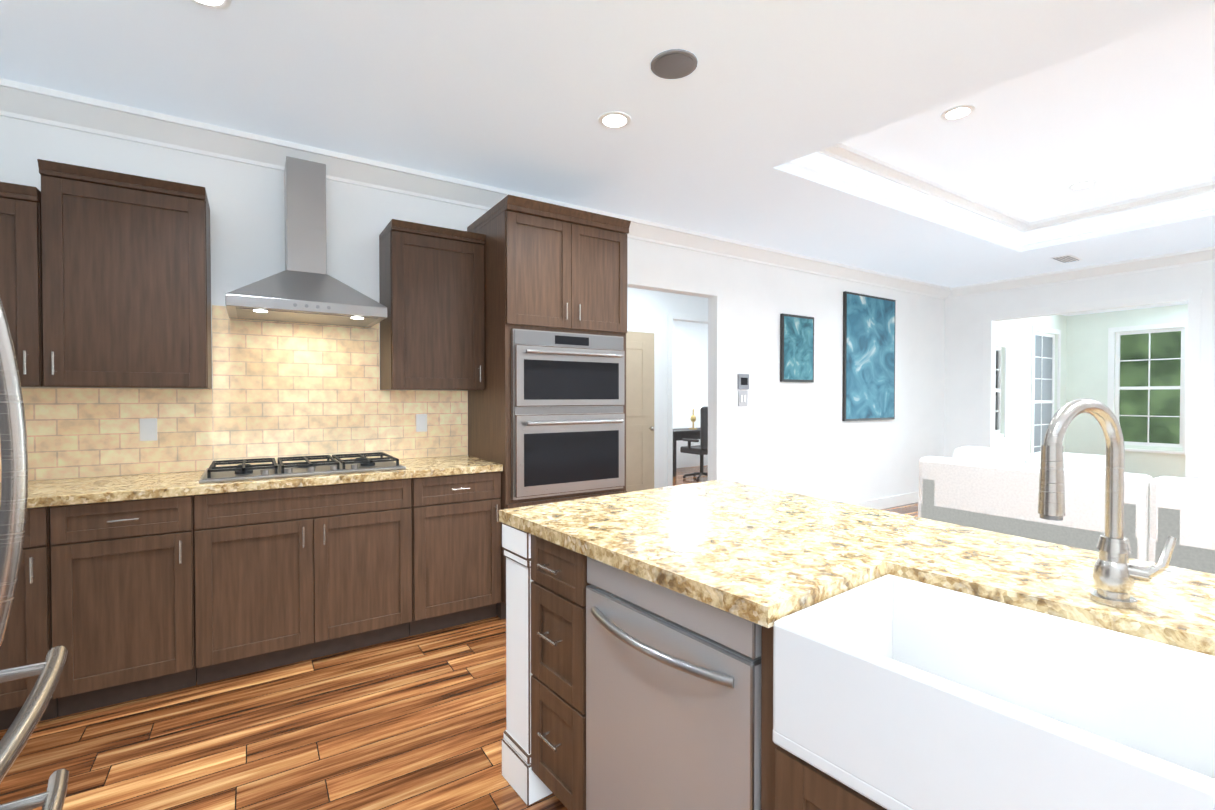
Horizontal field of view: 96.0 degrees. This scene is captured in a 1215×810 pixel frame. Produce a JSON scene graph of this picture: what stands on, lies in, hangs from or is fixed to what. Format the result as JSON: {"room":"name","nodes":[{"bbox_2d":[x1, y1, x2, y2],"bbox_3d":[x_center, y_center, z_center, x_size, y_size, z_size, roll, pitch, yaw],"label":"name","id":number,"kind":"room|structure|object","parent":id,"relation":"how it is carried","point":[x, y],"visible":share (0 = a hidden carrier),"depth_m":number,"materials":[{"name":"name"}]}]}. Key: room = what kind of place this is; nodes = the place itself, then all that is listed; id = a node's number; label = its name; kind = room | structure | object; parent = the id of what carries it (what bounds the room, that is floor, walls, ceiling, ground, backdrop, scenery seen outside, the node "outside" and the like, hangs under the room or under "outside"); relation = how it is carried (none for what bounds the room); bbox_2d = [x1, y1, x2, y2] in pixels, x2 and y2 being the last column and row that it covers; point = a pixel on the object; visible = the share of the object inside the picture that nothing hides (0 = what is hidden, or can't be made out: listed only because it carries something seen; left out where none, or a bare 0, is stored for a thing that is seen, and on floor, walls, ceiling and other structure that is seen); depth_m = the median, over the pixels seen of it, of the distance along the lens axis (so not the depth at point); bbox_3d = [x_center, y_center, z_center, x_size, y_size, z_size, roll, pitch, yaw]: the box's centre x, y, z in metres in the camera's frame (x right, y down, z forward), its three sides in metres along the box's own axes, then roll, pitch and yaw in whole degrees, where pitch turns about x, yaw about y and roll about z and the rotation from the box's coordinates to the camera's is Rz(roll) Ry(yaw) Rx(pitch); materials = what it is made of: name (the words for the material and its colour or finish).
{"room":"kitchen","nodes":[
{"label":"kitchen","id":0,"kind":"room"},
{"bbox_2d":[0,465,917,809],"bbox_3d":[3.364,1.288,4.704,13.440,0.060,11.920,-1,1,-33],"label":"floor","id":1,"kind":"structure","parent":0,"point":[412,723],"depth_m":2.11,"materials":[{"name":"brown wood"}]},
{"bbox_2d":[0,298,68,809],"bbox_3d":[-1.224,0.411,0.512,0.930,1.810,0.920,-1,1,-33],"label":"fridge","id":2,"kind":"object","parent":1,"relation":"on","point":[13,513],"visible":1,"depth_m":0.82,"materials":[{"name":"silver metal"}]},
{"bbox_2d":[0,505,75,729],"bbox_3d":[-2.590,0.846,2.313,0.598,0.888,0.620,-1,1,-33],"label":"base cabinet","id":3,"kind":"object","parent":1,"relation":"on","point":[42,618],"depth_m":2.17,"materials":[{"name":"brown wood"}]},
{"bbox_2d":[76,494,215,712],"bbox_3d":[-2.201,0.843,2.565,0.593,0.888,0.620,-1,1,-33],"label":"base cabinet","id":4,"kind":"object","parent":1,"relation":"on","point":[125,601],"depth_m":2.35,"materials":[{"name":"brown wood"}]},
{"bbox_2d":[216,477,427,680],"bbox_3d":[-1.612,0.838,2.949,1.078,0.888,0.620,-1,1,-33],"label":"base cabinet","id":5,"kind":"object","parent":1,"relation":"on","point":[309,572],"depth_m":2.70,"materials":[{"name":"brown wood"}]},
{"bbox_2d":[428,471,500,631],"bbox_3d":[-1.032,0.832,3.326,0.573,0.888,0.620,-1,1,-33],"label":"base cabinet","id":6,"kind":"object","parent":1,"relation":"on","point":[464,526],"depth_m":3.11,"materials":[{"name":"brown wood"}]},
{"bbox_2d":[0,455,502,507],"bbox_3d":[-1.812,0.374,2.802,2.453,0.040,0.635,-1,1,-33],"label":"countertop","id":7,"kind":"structure","parent":6,"relation":"on","point":[62,492],"depth_m":2.56,"materials":[{"name":"stone"}]},
{"bbox_2d":[199,452,405,482],"bbox_3d":[-1.621,0.324,2.953,0.910,0.054,0.520,-1,1,-33],"label":"cooktop","id":8,"kind":"object","parent":7,"relation":"in","point":[242,470],"visible":1,"depth_m":2.84,"materials":[{"name":"silver metal"}]},
{"bbox_2d":[502,523,590,809],"bbox_3d":[0.049,0.852,1.920,0.657,0.888,0.471,-1,1,-38],"label":"base cabinet","id":9,"kind":"object","parent":1,"relation":"on","point":[544,747],"depth_m":1.71,"materials":[{"name":"brown wood"}]},
{"bbox_2d":[499,479,1214,655],"bbox_3d":[1.115,0.400,0.926,1.170,0.040,3.380,-1,1,-38],"label":"countertop","id":10,"kind":"structure","parent":9,"relation":"on","point":[765,557],"depth_m":1.36,"materials":[{"name":"stone"}]},
{"bbox_2d":[773,574,1214,809],"bbox_3d":[0.745,0.522,0.828,0.452,0.232,0.847,-1,1,-38],"label":"sink","id":11,"kind":"object","parent":10,"relation":"in","point":[891,692],"visible":1,"depth_m":0.91,"materials":[{"name":"white ceramic"}]},
{"bbox_2d":[1038,398,1176,608],"bbox_3d":[0.910,0.183,0.998,0.214,0.390,0.159,-1,1,-38],"label":"faucet","id":12,"kind":"object","parent":10,"relation":"on","point":[1116,574],"visible":1,"depth_m":1.02,"materials":[{"name":"silver metal"}]},
{"bbox_2d":[467,195,630,618],"bbox_3d":[-0.387,0.032,3.650,0.858,2.480,0.762,-1,1,-33],"label":"tall cabinet","id":13,"kind":"object","parent":1,"relation":"on","point":[547,414],"visible":0.81,"depth_m":3.34,"materials":[{"name":"brown wood"}]},
{"bbox_2d":[586,556,761,809],"bbox_3d":[0.333,0.859,1.471,0.673,0.887,0.571,-1,1,-38],"label":"dishwasher","id":14,"kind":"object","parent":1,"relation":"on","point":[673,700],"visible":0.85,"depth_m":1.26,"materials":[{"name":"silver metal"}]},
{"bbox_2d":[673,428,699,476],"bbox_3d":[1.527,0.809,9.719,1.400,0.760,0.600,-1,1,-33],"label":"office desk","id":15,"kind":"object","parent":1,"relation":"on","point":[682,433],"visible":0.27,"depth_m":9.21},
{"bbox_2d":[684,393,702,429],"bbox_3d":[1.513,0.109,9.640,0.340,0.639,0.340,-1,1,-33],"label":"lamp","id":16,"kind":"object","parent":15,"relation":"on","point":[693,401],"visible":1,"depth_m":9.53,"materials":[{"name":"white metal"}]},
{"bbox_2d":[680,407,707,480],"bbox_3d":[1.541,0.610,8.886,0.597,1.179,0.593,-1,1,-33],"label":"office chair","id":17,"kind":"object","parent":1,"relation":"on","point":[701,449],"visible":0.6,"depth_m":8.58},
{"bbox_2d":[761,626,886,809],"bbox_3d":[0.842,0.866,0.890,0.655,0.888,0.965,-1,1,-38],"label":"base cabinet","id":18,"kind":"object","parent":1,"relation":"on","point":[788,782],"depth_m":1.01,"materials":[{"name":"brown wood"}]},
{"bbox_2d":[918,446,1151,560],"bbox_3d":[3.546,0.811,4.482,0.970,0.900,1.480,-1,1,-33],"label":"loveseat","id":19,"kind":"object","parent":1,"relation":"on","point":[991,489],"visible":0.62,"depth_m":4.20,"materials":[{"name":"fabric"}]},
{"bbox_2d":[1148,465,1214,573],"bbox_3d":[4.611,0.834,2.845,0.970,0.900,2.414,-1,1,-33],"label":"sofa","id":20,"kind":"object","parent":1,"relation":"on","point":[1182,510],"visible":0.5,"depth_m":3.45,"materials":[{"name":"fabric"}]},
{"bbox_2d":[0,116,1066,503],"bbox_3d":[2.421,-0.135,6.004,13.300,2.750,0.120,-1,1,-33],"label":"wall","id":21,"kind":"structure","parent":0,"point":[800,438],"depth_m":5.21,"materials":[{"name":"paint"}]},
{"bbox_2d":[0,182,61,387],"bbox_3d":[-2.714,-0.502,2.354,0.455,0.845,0.383,-1,1,-33],"label":"upper cabinet","id":22,"kind":"object","parent":21,"relation":"attached to","point":[20,258],"visible":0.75,"depth_m":2.32,"materials":[{"name":"brown wood"}]},
{"bbox_2d":[37,159,211,388],"bbox_3d":[-2.279,-0.566,2.636,0.575,0.965,0.383,-1,1,-33],"label":"upper cabinet","id":23,"kind":"object","parent":21,"relation":"attached to","point":[126,280],"visible":1,"depth_m":2.50,"materials":[{"name":"brown wood"}]},
{"bbox_2d":[0,305,467,481],"bbox_3d":[-1.983,-0.095,3.058,2.453,0.889,0.010,-1,1,-33],"label":"tile backsplash","id":24,"kind":"structure","parent":21,"relation":"attached to","point":[286,389],"depth_m":3.06,"materials":[{"name":"beige tile"}]},
{"bbox_2d":[140,418,156,440],"bbox_3d":[-2.357,0.126,2.807,0.070,0.115,0.006,-1,1,-33],"label":"electrical outlet plate","id":25,"kind":"object","parent":24,"relation":"attached to","point":[148,429],"depth_m":2.81,"materials":[{"name":"white plastic"}]},
{"bbox_2d":[416,414,426,431],"bbox_3d":[-1.208,0.116,3.555,0.070,0.115,0.006,-1,1,-33],"label":"electrical outlet plate","id":26,"kind":"object","parent":24,"relation":"attached to","point":[421,419],"depth_m":3.55,"materials":[{"name":"white plastic"}]},
{"bbox_2d":[225,156,386,326],"bbox_3d":[-1.629,-0.900,2.968,0.720,0.867,0.503,-1,1,-33],"label":"range hood","id":27,"kind":"object","parent":21,"relation":"attached to","point":[304,287],"visible":1,"depth_m":2.94,"materials":[{"name":"silver metal"}]},
{"bbox_2d":[379,219,485,390],"bbox_3d":[-1.088,-0.577,3.411,0.555,0.965,0.383,-1,1,-33],"label":"upper cabinet","id":28,"kind":"object","parent":21,"relation":"attached to","point":[431,284],"visible":1,"depth_m":3.27,"materials":[{"name":"brown wood"}]},
{"bbox_2d":[0,78,951,299],"bbox_3d":[0.762,-1.428,4.769,8.950,0.130,0.110,-1,1,-33],"label":"crown molding","id":29,"kind":"structure","parent":21,"relation":"attached to","point":[36,104],"depth_m":3.21,"materials":[{"name":"white wood"}]},
{"bbox_2d":[738,374,748,405],"bbox_3d":[1.288,-0.141,5.179,0.140,0.305,0.022,-1,1,-33],"label":"light switch panel","id":30,"kind":"object","parent":21,"relation":"attached to","point":[743,381],"visible":1,"depth_m":5.17,"materials":[{"name":"grey plastic"}]},
{"bbox_2d":[780,313,813,381],"bbox_3d":[1.944,-0.575,5.594,0.500,0.680,0.033,-1,1,-33],"label":"picture","id":31,"kind":"object","parent":21,"relation":"attached to","point":[796,348],"visible":0.98,"depth_m":5.56},
{"bbox_2d":[842,291,895,420],"bbox_3d":[3.026,-0.539,6.298,1.000,1.430,0.033,-1,1,-33],"label":"picture","id":32,"kind":"object","parent":21,"relation":"attached to","point":[868,357],"visible":1,"depth_m":6.25},
{"bbox_2d":[850,491,918,509],"bbox_3d":[2.747,1.173,6.154,4.150,0.130,0.014,-1,1,-33],"label":"baseboard","id":33,"kind":"structure","parent":21,"relation":"attached to","point":[893,501],"depth_m":6.55,"materials":[{"name":"white wood"}]},
{"bbox_2d":[995,341,1010,440],"bbox_3d":[5.668,-0.208,8.063,0.950,1.480,0.130,-1,1,-33],"label":"sunroom window","id":34,"kind":"structure","parent":21,"relation":"in","point":[1000,344],"depth_m":8.26,"materials":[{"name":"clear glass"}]},
{"bbox_2d":[1030,325,1060,453],"bbox_3d":[7.282,-0.043,9.116,1.200,2.480,0.130,-1,1,-33],"label":"window","id":35,"kind":"structure","parent":21,"relation":"in","point":[1042,375],"depth_m":9.16,"materials":[{"name":"white wood"}]},
{"bbox_2d":[0,0,1214,287],"bbox_3d":[2.700,-1.616,1.678,9.070,0.330,7.640,-1,1,-33],"label":"ceiling","id":36,"kind":"structure","parent":0,"point":[748,118],"depth_m":2.71,"materials":[{"name":"paint"}]},
{"bbox_2d":[189,0,231,9],"bbox_3d":[-1.424,-1.450,1.920,0.169,0.008,0.169,-1,1,-39],"label":"recessed light","id":37,"kind":"object","parent":36,"relation":"in","point":[211,4],"depth_m":1.97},
{"bbox_2d":[598,111,630,128],"bbox_3d":[0.037,-1.462,2.811,0.169,0.008,0.169,1,1,36],"label":"recessed light","id":38,"kind":"object","parent":36,"relation":"in","point":[614,120],"depth_m":2.80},
{"bbox_2d":[651,49,697,78],"bbox_3d":[0.284,-1.454,2.340,0.200,0.010,0.200,-1,1,-33],"label":"ceiling speaker","id":39,"kind":"object","parent":36,"relation":"attached to","point":[674,64],"visible":1,"depth_m":2.33,"materials":[{"name":"grey plastic"}]},
{"bbox_2d":[817,143,875,165],"bbox_3d":[2.760,-1.652,1.449,0.691,0.070,5.060,-1,1,-33],"label":"crown molding","id":40,"kind":"structure","parent":36,"relation":"attached to","point":[841,152],"depth_m":3.67,"materials":[{"name":"white wood"}]},
{"bbox_2d":[854,158,1031,231],"bbox_3d":[2.840,-1.694,4.477,2.700,0.070,0.070,-1,1,-33],"label":"crown molding","id":41,"kind":"structure","parent":36,"relation":"attached to","point":[881,168],"depth_m":4.35,"materials":[{"name":"white wood"}]},
{"bbox_2d":[941,105,974,120],"bbox_3d":[2.049,-1.707,3.199,0.169,0.008,0.169,0,1,21],"label":"recessed light","id":42,"kind":"object","parent":36,"relation":"in","point":[962,111],"depth_m":3.19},
{"bbox_2d":[1050,254,1082,262],"bbox_3d":[4.714,-1.499,5.616,0.360,0.012,0.160,-1,1,-33],"label":"ceiling vent","id":43,"kind":"object","parent":36,"relation":"in","point":[1066,258],"visible":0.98,"depth_m":5.58,"materials":[{"name":"grey plastic"}]},
{"bbox_2d":[1024,180,1214,231],"bbox_3d":[5.383,-1.676,3.156,0.070,0.070,5.060,-1,1,-33],"label":"crown molding","id":44,"kind":"structure","parent":36,"relation":"attached to","point":[1207,187],"depth_m":4.64,"materials":[{"name":"white wood"}]},
{"bbox_2d":[627,287,707,487],"bbox_3d":[1.418,-0.152,7.260,6.490,2.750,0.120,-1,1,-33],"label":"wall","id":45,"kind":"structure","parent":0,"point":[690,341],"depth_m":6.83,"materials":[{"name":"paint"}]},
{"bbox_2d":[626,331,653,491],"bbox_3d":[0.265,0.182,6.379,0.744,2.085,0.103,-1,1,-33],"label":"hall door","id":46,"kind":"structure","parent":45,"relation":"in","point":[639,411],"depth_m":6.48,"materials":[{"name":"beige wood"}]},
{"bbox_2d":[627,311,707,488],"bbox_3d":[0.169,0.045,6.369,3.180,2.380,0.013,-1,1,-33],"label":"door frame","id":47,"kind":"structure","parent":45,"relation":"attached to","point":[671,316],"depth_m":6.73,"materials":[{"name":"white wood"}]},
{"bbox_2d":[944,262,1214,478],"bbox_3d":[6.551,-0.260,4.204,0.120,3.050,7.400,-1,1,-33],"label":"wall","id":48,"kind":"structure","parent":0,"point":[963,399],"depth_m":6.50,"materials":[{"name":"paint"}]},
{"bbox_2d":[952,246,1214,297],"bbox_3d":[6.484,-1.419,4.079,0.110,0.130,7.289,-1,1,-33],"label":"crown molding","id":49,"kind":"structure","parent":48,"relation":"attached to","point":[1207,254],"depth_m":5.93,"materials":[{"name":"white wood"}]},
{"bbox_2d":[982,289,1201,478],"bbox_3d":[5.240,0.054,6.100,0.011,2.370,1.880,-1,1,-33],"label":"trim","id":50,"kind":"structure","parent":48,"relation":"attached to","point":[1193,297],"depth_m":5.44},
{"bbox_2d":[1062,302,1187,315],"bbox_3d":[7.509,-1.560,6.719,4.250,0.080,4.440,-1,1,-33],"label":"ceiling","id":51,"kind":"structure","parent":0,"point":[1160,305],"depth_m":8.77,"materials":[{"name":"paint"}]},
{"bbox_2d":[1067,304,1187,478],"bbox_3d":[9.240,-0.161,7.865,0.120,2.750,4.440,-1,1,-33],"label":"wall","id":52,"kind":"structure","parent":0,"point":[1084,355],"depth_m":9.21,"materials":[{"name":"paint"}]},
{"bbox_2d":[1105,321,1187,454],"bbox_3d":[8.627,-0.263,8.723,0.130,2.030,1.010,-1,1,-33],"label":"sunroom window","id":53,"kind":"structure","parent":52,"relation":"in","point":[1113,365],"depth_m":8.74,"materials":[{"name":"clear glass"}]},
{"label":"outside","id":54,"kind":"structure","parent":0,"visible":0},
{"bbox_2d":[1119,331,1180,443],"bbox_3d":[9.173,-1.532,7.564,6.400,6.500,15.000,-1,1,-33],"label":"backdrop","id":55,"kind":"structure","parent":54,"point":[1135,425],"depth_m":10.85,"materials":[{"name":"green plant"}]}
]}

